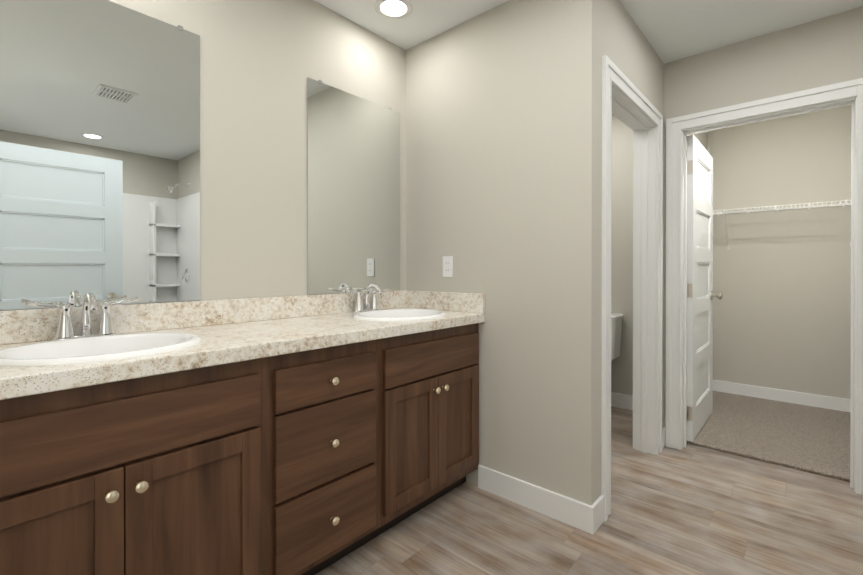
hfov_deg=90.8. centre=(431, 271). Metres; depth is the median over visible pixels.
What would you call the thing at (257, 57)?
wall
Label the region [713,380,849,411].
baseboard
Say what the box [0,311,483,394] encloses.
countertop
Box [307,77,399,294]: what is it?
mirror
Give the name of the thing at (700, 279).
closet door leaf
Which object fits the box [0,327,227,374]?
sink
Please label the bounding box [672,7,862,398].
wall
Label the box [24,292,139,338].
faucet
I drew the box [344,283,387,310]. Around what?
faucet
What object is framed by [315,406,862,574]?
floor
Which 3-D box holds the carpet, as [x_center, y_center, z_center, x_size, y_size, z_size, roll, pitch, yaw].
[2.467,1.103,3.022,1.078,0.017,1.486,0,0,41]
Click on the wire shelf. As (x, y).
(779, 208)
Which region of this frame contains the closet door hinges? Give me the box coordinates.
[687,160,692,420]
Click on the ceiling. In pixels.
(673, 30)
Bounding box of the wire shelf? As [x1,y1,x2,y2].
[713,200,850,249]
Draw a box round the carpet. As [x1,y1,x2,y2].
[687,391,849,480]
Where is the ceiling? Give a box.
[314,0,862,63]
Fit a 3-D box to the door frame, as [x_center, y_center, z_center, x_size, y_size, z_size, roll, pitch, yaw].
[1.045,0.075,2.312,0.152,2.078,0.986,0,0,41]
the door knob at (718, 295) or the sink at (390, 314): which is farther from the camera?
the door knob at (718, 295)
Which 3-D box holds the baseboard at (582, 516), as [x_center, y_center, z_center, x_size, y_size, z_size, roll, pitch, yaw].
[0.467,1.058,2.003,0.594,0.115,0.015,0,0,41]
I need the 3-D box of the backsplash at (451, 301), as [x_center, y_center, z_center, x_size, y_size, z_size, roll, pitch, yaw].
[0.060,0.164,2.353,0.553,0.100,0.020,0,0,41]
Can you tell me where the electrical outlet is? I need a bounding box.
[443,256,452,276]
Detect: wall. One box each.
[0,0,403,310]
[404,0,567,494]
[564,0,671,504]
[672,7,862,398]
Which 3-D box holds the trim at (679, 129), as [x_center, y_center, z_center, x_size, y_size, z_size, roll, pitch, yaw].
[1.890,0.075,2.445,0.941,2.078,0.152,0,0,41]
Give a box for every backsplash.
[0,291,403,342]
[404,291,483,314]
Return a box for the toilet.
[611,313,623,361]
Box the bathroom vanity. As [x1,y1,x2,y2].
[0,319,484,574]
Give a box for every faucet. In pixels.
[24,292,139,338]
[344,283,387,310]
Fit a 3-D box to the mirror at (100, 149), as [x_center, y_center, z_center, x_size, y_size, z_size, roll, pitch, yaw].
[-1.125,-0.413,1.454,0.008,1.056,0.623,0,0,41]
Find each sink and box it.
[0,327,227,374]
[332,307,467,322]
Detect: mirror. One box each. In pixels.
[0,0,199,309]
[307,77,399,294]
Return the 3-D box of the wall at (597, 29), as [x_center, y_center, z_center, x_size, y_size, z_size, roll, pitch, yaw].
[1.624,-0.108,2.947,0.140,2.440,2.940,0,0,41]
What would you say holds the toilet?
on the floor
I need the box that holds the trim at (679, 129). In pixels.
[666,78,862,494]
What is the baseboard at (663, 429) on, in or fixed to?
attached to the wall at (597, 29)
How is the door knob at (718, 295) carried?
attached to the closet door leaf at (700, 279)
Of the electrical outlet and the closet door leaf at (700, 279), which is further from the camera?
the closet door leaf at (700, 279)
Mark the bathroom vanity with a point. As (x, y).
(302, 435)
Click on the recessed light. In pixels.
(395, 9)
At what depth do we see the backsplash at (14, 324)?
1.67 m
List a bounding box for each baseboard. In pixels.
[478,465,601,534]
[611,392,632,410]
[662,427,665,443]
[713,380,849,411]
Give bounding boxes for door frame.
[601,55,662,521]
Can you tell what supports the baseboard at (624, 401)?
attached to the wall at (597, 29)
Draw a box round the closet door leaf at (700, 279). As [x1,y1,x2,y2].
[687,135,712,441]
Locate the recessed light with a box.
[375,0,412,18]
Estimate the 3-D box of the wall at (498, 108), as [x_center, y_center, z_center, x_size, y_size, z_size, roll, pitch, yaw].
[0.260,-0.106,2.272,0.990,2.440,0.122,0,0,41]

